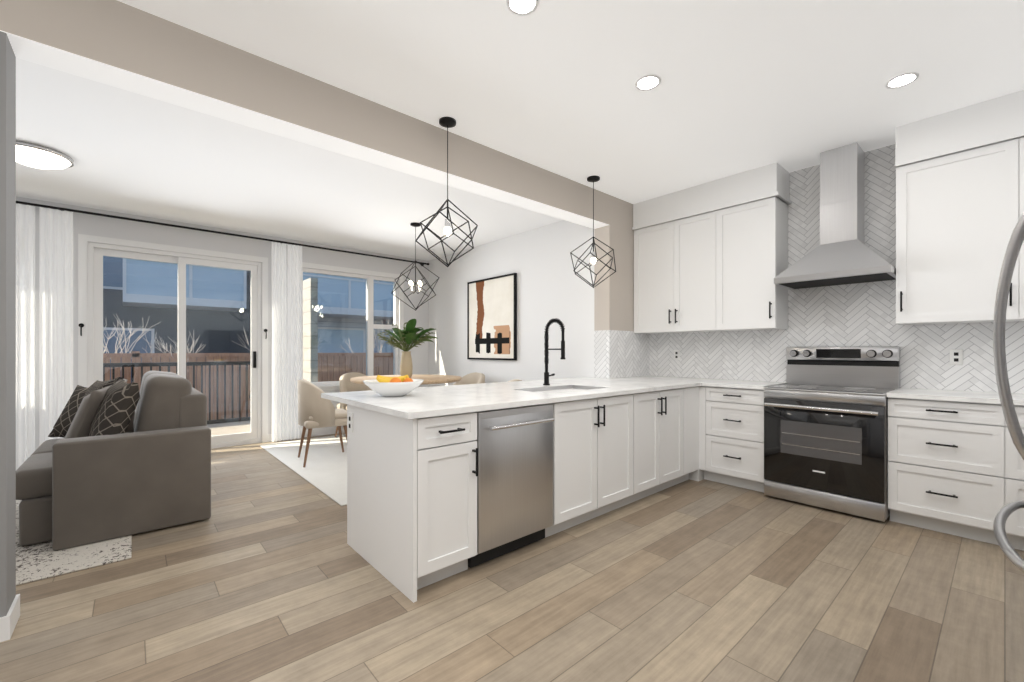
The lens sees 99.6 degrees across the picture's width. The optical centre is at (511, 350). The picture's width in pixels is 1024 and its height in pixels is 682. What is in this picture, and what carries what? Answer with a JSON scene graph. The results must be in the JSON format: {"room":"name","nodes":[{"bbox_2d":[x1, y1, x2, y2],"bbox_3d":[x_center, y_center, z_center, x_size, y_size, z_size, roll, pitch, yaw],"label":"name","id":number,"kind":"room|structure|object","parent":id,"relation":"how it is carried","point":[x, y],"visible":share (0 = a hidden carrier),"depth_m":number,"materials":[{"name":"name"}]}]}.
{"room":"dining room and kitchen","nodes":[
{"label":"dining room and kitchen","id":0,"kind":"room"},
{"bbox_2d":[0,31,19,641],"bbox_3d":[-3.393,-0.063,0.841,3.212,2.576,0.281,0,0,-41],"label":"wall","id":1,"kind":"structure","parent":0,"point":[9,607],"depth_m":1.86,"materials":[{"name":"grey paint"}]},
{"bbox_2d":[16,196,428,449],"bbox_3d":[-4.281,-0.165,5.063,7.750,2.780,0.162,0,0,-41],"label":"wall","id":2,"kind":"structure","parent":0,"point":[97,225],"depth_m":5.59,"materials":[{"name":"white paint"}]},
{"bbox_2d":[78,234,267,448],"bbox_3d":[-4.011,-0.015,5.285,1.810,2.480,0.145,0,0,-41],"label":"sliding door","id":3,"kind":"structure","parent":2,"relation":"in","point":[91,254],"depth_m":5.25,"materials":[{"name":"white"}]},
{"bbox_2d":[78,323,83,335],"bbox_3d":[-4.609,-0.229,4.632,0.044,0.136,0.044,0,0,-41],"label":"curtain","id":4,"kind":"object","parent":3,"relation":"attached to","point":[80,325],"visible":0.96,"depth_m":4.63,"materials":[{"name":"black metal"}]},
{"bbox_2d":[16,201,428,265],"bbox_3d":[-3.846,-1.475,5.271,6.424,0.060,0.119,0,0,-41],"label":"curtain rod","id":5,"kind":"object","parent":2,"relation":"attached to","point":[106,215],"visible":0.79,"depth_m":5.22,"materials":[{"name":"black metal"}]},
{"bbox_2d":[16,204,34,469],"bbox_3d":[-4.903,-0.124,4.286,0.250,2.668,0.092,0,0,-41],"label":"curtain","id":6,"kind":"object","parent":5,"relation":"hanging from","point":[25,332],"visible":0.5,"depth_m":4.32,"materials":[{"name":"white fabric"}]},
{"bbox_2d":[39,207,72,445],"bbox_3d":[-4.696,-0.124,4.467,0.242,2.668,0.085,0,0,-41],"label":"curtain","id":7,"kind":"object","parent":5,"relation":"hanging from","point":[55,309],"visible":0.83,"depth_m":4.46,"materials":[{"name":"white fabric"}]},
{"bbox_2d":[272,242,286,441],"bbox_3d":[-3.138,-0.124,5.836,0.191,2.668,0.091,0,0,-41],"label":"curtain","id":8,"kind":"object","parent":5,"relation":"hanging from","point":[279,357],"visible":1,"depth_m":5.84,"materials":[{"name":"white fabric"}]},
{"bbox_2d":[287,244,301,439],"bbox_3d":[-2.996,-0.124,5.961,0.193,2.668,0.089,0,0,-41],"label":"curtain","id":9,"kind":"object","parent":5,"relation":"hanging from","point":[294,317],"visible":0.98,"depth_m":5.96,"materials":[{"name":"white fabric"}]},
{"bbox_2d":[302,262,403,390],"bbox_3d":[-2.441,-0.340,6.627,1.660,1.830,0.160,0,0,-41],"label":"window","id":10,"kind":"structure","parent":2,"relation":"in","point":[371,326],"depth_m":6.80,"materials":[{"name":"white"}]},
{"bbox_2d":[16,57,561,260],"bbox_3d":[-3.110,-1.665,3.730,7.750,0.220,3.710,0,0,-41],"label":"ceiling","id":11,"kind":"structure","parent":0,"point":[130,152],"depth_m":3.95,"materials":[{"name":"white paint"}]},
{"bbox_2d":[16,140,73,168],"bbox_3d":[-3.741,-1.505,3.395,0.430,0.100,0.430,0,0,-41],"label":"ceiling light","id":12,"kind":"object","parent":11,"relation":"attached to","point":[34,155],"visible":0.81,"depth_m":3.34,"materials":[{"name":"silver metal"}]},
{"bbox_2d":[391,222,438,310],"bbox_3d":[-1.181,-1.024,5.299,0.522,1.061,0.579,0,0,-41],"label":"pendant chandelier","id":13,"kind":"object","parent":11,"relation":"hanging from","point":[415,225],"visible":1,"depth_m":5.28,"materials":[{"name":"black metal"}]},
{"bbox_2d":[0,0,608,228],"bbox_3d":[-1.820,-1.563,2.261,7.450,0.424,0.200,0,0,-41],"label":"beam","id":14,"kind":"structure","parent":0,"point":[116,43],"depth_m":2.48,"materials":[{"name":"beige paint"}]},
{"bbox_2d":[429,220,593,386],"bbox_3d":[-0.260,-0.165,6.234,0.162,2.780,3.710,0,0,-41],"label":"wall","id":15,"kind":"structure","parent":0,"point":[550,283],"depth_m":5.56,"materials":[{"name":"white paint"}]},
{"bbox_2d":[467,273,516,359],"bbox_3d":[-0.305,-0.455,6.148,0.038,1.160,1.080,0,0,-41],"label":"picture frame","id":16,"kind":"object","parent":15,"relation":"attached to","point":[492,318],"visible":1,"depth_m":6.10,"materials":[{"name":"paper"}]},
{"bbox_2d":[0,433,1023,681],"bbox_3d":[-1.477,1.265,2.469,8.540,0.080,7.760,0,0,-41],"label":"floor","id":17,"kind":"structure","parent":0,"point":[264,573],"depth_m":2.10,"materials":[{"name":"brown wood"}]},
{"bbox_2d":[16,500,131,585],"bbox_3d":[-4.420,1.219,2.606,3.200,0.010,2.950,0,0,-41],"label":"living room rug","id":18,"kind":"object","parent":17,"relation":"on","point":[39,561],"visible":0.38,"depth_m":2.55,"materials":[{"name":"white fabric"}]},
{"bbox_2d":[16,371,210,550],"bbox_3d":[-3.117,0.698,3.451,0.993,1.031,1.740,0,0,-41],"label":"sofa","id":19,"kind":"object","parent":18,"relation":"on","point":[114,462],"visible":1,"depth_m":2.91,"materials":[{"name":"grey fabric"}]},
{"bbox_2d":[259,434,346,505],"bbox_3d":[-1.363,1.219,5.332,2.510,0.010,2.910,0,0,-41],"label":"dining rug","id":20,"kind":"object","parent":17,"relation":"on","point":[324,470],"visible":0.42,"depth_m":4.76,"materials":[{"name":"white fabric"}]},
{"bbox_2d":[297,379,346,466],"bbox_3d":[-2.095,0.756,4.818,0.529,0.902,0.556,0,0,-32],"label":"dining chair","id":21,"kind":"object","parent":20,"relation":"on","point":[315,410],"visible":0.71,"depth_m":4.58,"materials":[{"name":"beige fabric"}]},
{"bbox_2d":[335,372,371,436],"bbox_3d":[-2.139,0.756,6.099,0.529,0.902,0.556,0,0,42],"label":"dining chair","id":22,"kind":"object","parent":20,"relation":"on","point":[347,384],"visible":0.15,"depth_m":6.16,"materials":[{"name":"beige fabric"}]},
{"bbox_2d":[350,375,460,384],"bbox_3d":[-1.285,0.769,5.327,1.320,0.888,1.320,0,0,-41],"label":"dining table","id":23,"kind":"object","parent":20,"relation":"on","point":[434,379],"visible":0.23,"depth_m":5.12,"materials":[{"name":"brown wood"}]},
{"bbox_2d":[377,319,437,377],"bbox_3d":[-1.234,-0.022,5.146,0.718,0.693,0.740,0,0,-41],"label":"potted plant","id":24,"kind":"object","parent":23,"relation":"on","point":[409,336],"visible":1,"depth_m":5.04,"materials":[{"name":"green plant"}]},
{"bbox_2d":[453,372,484,384],"bbox_3d":[-0.643,0.756,6.026,0.556,0.902,0.529,0,0,43],"label":"dining chair","id":25,"kind":"object","parent":20,"relation":"on","point":[475,378],"visible":0.06,"depth_m":6.20,"materials":[{"name":"beige fabric"}]},
{"bbox_2d":[349,406,484,553],"bbox_3d":[0.096,0.775,3.599,2.791,0.900,0.239,0,0,-41],"label":"base cabinet","id":26,"kind":"object","parent":17,"relation":"on","point":[354,411],"depth_m":2.65,"materials":[{"name":"white wood"}]},
{"bbox_2d":[361,410,480,602],"bbox_3d":[-0.531,0.775,2.475,0.366,0.900,0.620,0,0,-41],"label":"base cabinet","id":27,"kind":"object","parent":17,"relation":"on","point":[419,475],"depth_m":2.26,"materials":[{"name":"white wood"}]},
{"bbox_2d":[321,376,724,417],"bbox_3d":[0.457,0.310,3.740,3.644,0.030,1.265,0,0,-41],"label":"countertop","id":28,"kind":"structure","parent":27,"relation":"on","point":[434,401],"depth_m":2.94,"materials":[{"name":"white stone"}]},
{"bbox_2d":[363,375,423,396],"bbox_3d":[-0.779,0.227,2.856,0.390,0.134,0.390,0,0,-41],"label":"fruit bowl","id":29,"kind":"object","parent":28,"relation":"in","point":[393,386],"visible":1,"depth_m":2.75,"materials":[{"name":"white ceramic"}]},
{"bbox_2d":[541,318,564,385],"bbox_3d":[0.359,0.008,3.682,0.060,0.574,0.242,0,0,-41],"label":"faucet","id":30,"kind":"object","parent":28,"relation":"on","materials":[{"name":"black metal"}]},
{"bbox_2d":[521,386,600,393],"bbox_3d":[0.390,0.415,3.404,0.716,0.239,0.396,0,0,-41],"label":"sink","id":31,"kind":"object","parent":28,"relation":"in","point":[540,389],"depth_m":3.60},
{"bbox_2d":[513,394,640,537],"bbox_3d":[0.424,0.775,3.314,0.968,0.900,0.620,0,0,-41],"label":"base cabinet","id":32,"kind":"object","parent":17,"relation":"on","point":[597,441],"depth_m":3.04,"materials":[{"name":"white wood"}]},
{"bbox_2d":[468,403,554,567],"bbox_3d":[-0.140,0.772,2.765,0.594,0.881,0.660,0,0,-41],"label":"dishwasher","id":33,"kind":"object","parent":32,"relation":"in","point":[515,482],"visible":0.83,"depth_m":2.54,"materials":[{"name":"silver metal"}]},
{"bbox_2d":[641,390,684,498],"bbox_3d":[1.010,0.775,3.829,0.851,0.900,0.620,0,0,-41],"label":"base cabinet","id":34,"kind":"object","parent":17,"relation":"on","point":[662,411],"depth_m":3.64,"materials":[{"name":"white wood"}]},
{"bbox_2d":[685,386,700,480],"bbox_3d":[1.414,0.775,4.184,0.347,0.900,0.620,0,0,-41],"label":"base cabinet","id":35,"kind":"object","parent":17,"relation":"on","point":[692,393],"depth_m":4.00,"materials":[{"name":"white wood"}]},
{"bbox_2d":[701,386,704,479],"bbox_3d":[1.804,0.775,4.488,0.634,0.900,0.678,0,0,-41],"label":"base cabinet","id":36,"kind":"object","parent":17,"relation":"on","point":[702,387],"depth_m":4.06,"materials":[{"name":"white wood"}]},
{"bbox_2d":[705,386,769,491],"bbox_3d":[2.181,0.775,4.073,0.614,0.900,0.558,0,0,-41],"label":"base cabinet","id":37,"kind":"object","parent":17,"relation":"on","point":[734,419],"depth_m":3.85,"materials":[{"name":"white wood"}]},
{"bbox_2d":[701,379,785,389],"bbox_3d":[2.180,0.310,4.055,0.639,0.030,0.535,0,0,-41],"label":"countertop","id":38,"kind":"structure","parent":37,"relation":"on","point":[737,384],"depth_m":3.93,"materials":[{"name":"white stone"}]},
{"bbox_2d":[764,346,899,521],"bbox_3d":[2.583,0.594,3.527,0.718,1.262,0.782,0,0,-41],"label":"range","id":39,"kind":"object","parent":17,"relation":"on","point":[825,427],"visible":0.96,"depth_m":3.38,"materials":[{"name":"silver metal"}]},
{"bbox_2d":[888,398,1008,544],"bbox_3d":[3.070,0.775,3.062,0.614,0.900,0.548,0,0,-41],"label":"base cabinet","id":40,"kind":"object","parent":17,"relation":"on","point":[955,463],"depth_m":2.84,"materials":[{"name":"white wood"}]},
{"bbox_2d":[887,388,1023,405],"bbox_3d":[3.355,0.310,2.717,0.639,0.030,1.446,0,0,-41],"label":"countertop","id":41,"kind":"structure","parent":40,"relation":"on","point":[993,398],"depth_m":2.89,"materials":[{"name":"white stone"}]},
{"bbox_2d":[993,213,1023,571],"bbox_3d":[1.717,0.345,0.932,0.910,1.760,0.911,0,0,-41],"label":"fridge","id":42,"kind":"object","parent":17,"relation":"on","point":[1001,372],"visible":1,"depth_m":1.21,"materials":[{"name":"silver metal"}]},
{"bbox_2d":[1009,406,1023,550],"bbox_3d":[3.431,0.775,2.650,0.614,0.900,0.548,0,0,-41],"label":"base cabinet","id":43,"kind":"object","parent":17,"relation":"on","point":[1016,463],"depth_m":2.62,"materials":[{"name":"white wood"}]},
{"bbox_2d":[117,0,1023,203],"bbox_3d":[-0.187,-1.725,1.001,8.540,0.100,3.850,0,0,-41],"label":"ceiling","id":44,"kind":"structure","parent":0,"point":[747,85],"depth_m":2.56,"materials":[{"name":"white paint"}]},
{"bbox_2d":[415,117,477,266],"bbox_3d":[-0.469,-1.142,3.155,0.454,1.065,0.458,0,0,-41],"label":"pendant light","id":45,"kind":"object","parent":44,"relation":"hanging from","point":[447,122],"visible":1,"depth_m":3.14,"materials":[{"name":"black metal"}]},
{"bbox_2d":[506,0,537,15],"bbox_3d":[0.050,-1.672,2.080,0.156,0.004,0.156,0,0,-41],"label":"recessed light","id":46,"kind":"object","parent":44,"relation":"in","point":[522,7],"visible":1,"depth_m":2.10,"materials":[{"name":"white plastic"}]},
{"bbox_2d":[570,175,615,287],"bbox_3d":[0.788,-1.142,4.193,0.413,1.065,0.471,0,0,-41],"label":"pendant light","id":47,"kind":"object","parent":44,"relation":"hanging from","point":[594,178],"visible":1,"depth_m":4.18,"materials":[{"name":"black metal"}]},
{"bbox_2d":[635,75,660,90],"bbox_3d":[0.848,-1.672,2.702,0.156,0.004,0.156,0,0,-41],"label":"recessed light","id":48,"kind":"object","parent":44,"relation":"in","point":[647,82],"visible":1,"depth_m":2.70,"materials":[{"name":"white plastic"}]},
{"bbox_2d":[885,72,918,88],"bbox_3d":[2.412,-1.672,2.678,0.156,0.004,0.156,0,0,-41],"label":"recessed light","id":49,"kind":"object","parent":44,"relation":"in","point":[902,80],"visible":1,"depth_m":2.68,"materials":[{"name":"white plastic"}]},
{"bbox_2d":[594,195,633,378],"bbox_3d":[1.275,-0.225,4.980,0.790,2.900,0.200,0,0,-41],"label":"wall","id":50,"kind":"structure","parent":0,"point":[614,301],"depth_m":4.75,"materials":[{"name":"beige paint"}]},
{"bbox_2d":[594,144,1023,393],"bbox_3d":[2.494,-0.690,3.588,0.794,1.969,3.897,0,0,-41],"label":"tiled wall","id":51,"kind":"structure","parent":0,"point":[856,315],"depth_m":3.79,"materials":[{"name":"white tile"}]},
{"bbox_2d":[674,350,679,359],"bbox_3d":[1.861,0.045,4.896,0.007,0.116,0.070,0,0,-41],"label":"electrical outlet","id":52,"kind":"object","parent":51,"relation":"attached to","point":[676,354],"visible":1,"depth_m":4.89,"materials":[{"name":"white plastic"}]},
{"bbox_2d":[632,178,731,333],"bbox_3d":[1.832,-0.938,4.672,0.343,1.467,0.983,0,0,-41],"label":"upper cabinet","id":53,"kind":"object","parent":51,"relation":"attached to","point":[711,256],"depth_m":4.52,"materials":[{"name":"white wood"}]},
{"bbox_2d":[724,162,791,330],"bbox_3d":[2.275,-0.938,4.169,0.343,1.467,0.595,0,0,-41],"label":"upper cabinet","id":54,"kind":"object","parent":51,"relation":"attached to","point":[756,201],"depth_m":3.99,"materials":[{"name":"white wood"}]},
{"bbox_2d":[774,142,895,288],"bbox_3d":[2.683,-1.122,3.592,0.492,1.100,0.765,0,0,-41],"label":"range hood","id":55,"kind":"object","parent":51,"relation":"attached to","point":[841,254],"visible":0.94,"depth_m":3.53,"materials":[{"name":"silver metal"}]},
{"bbox_2d":[950,349,962,364],"bbox_3d":[3.320,0.045,3.236,0.007,0.116,0.070,0,0,-41],"label":"electrical outlet","id":56,"kind":"object","parent":51,"relation":"attached to","point":[956,356],"visible":1,"depth_m":3.23,"materials":[{"name":"white plastic"}]},
{"bbox_2d":[895,90,1023,324],"bbox_3d":[3.212,-0.938,3.102,0.343,1.467,0.659,0,0,-41],"label":"upper cabinet","id":57,"kind":"object","parent":51,"relation":"attached to","point":[960,172],"depth_m":3.00,"materials":[{"name":"white wood"}]},
{"label":"outside","id":58,"kind":"structure","parent":0,"visible":0},
{"bbox_3d":[-17.064,2.025,19.424,60.000,0.200,38.290,0,0,-41],"label":"ground","id":59,"kind":"structure","parent":58,"visible":0},
{"bbox_2d":[103,256,249,401],"bbox_3d":[-20.365,-4.925,13.636,19.400,13.700,12.630,0,0,-41],"label":"building","id":60,"kind":"structure","parent":59,"relation":"on","point":[171,282],"depth_m":14.40,"materials":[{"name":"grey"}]},
{"bbox_2d":[103,361,250,435],"bbox_3d":[-6.115,1.025,6.157,4.940,1.800,3.899,0,0,-41],"label":"deck","id":61,"kind":"object","parent":59,"relation":"on","point":[232,423],"depth_m":7.33,"materials":[{"name":"brown wood"}]},
{"bbox_2d":[103,314,392,419],"bbox_3d":[-5.199,0.467,11.599,28.500,2.927,2.119,0,0,-41],"label":"fence","id":62,"kind":"object","parent":59,"relation":"on","point":[384,357],"depth_m":9.55,"materials":[{"name":"brown wood"}]},
{"bbox_2d":[303,278,317,381],"bbox_3d":[-3.687,0.395,7.258,0.120,3.059,2.348,0,0,-41],"label":"wall","id":63,"kind":"structure","parent":59,"relation":"on","point":[312,343],"depth_m":6.40,"materials":[{"name":"grey paint"}]},
{"bbox_2d":[250,271,392,352],"bbox_3d":[-4.071,-4.925,27.285,22.100,13.700,13.630,0,0,-41],"label":"building","id":64,"kind":"structure","parent":59,"relation":"on","point":[340,304],"depth_m":17.31,"materials":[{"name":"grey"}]}
]}

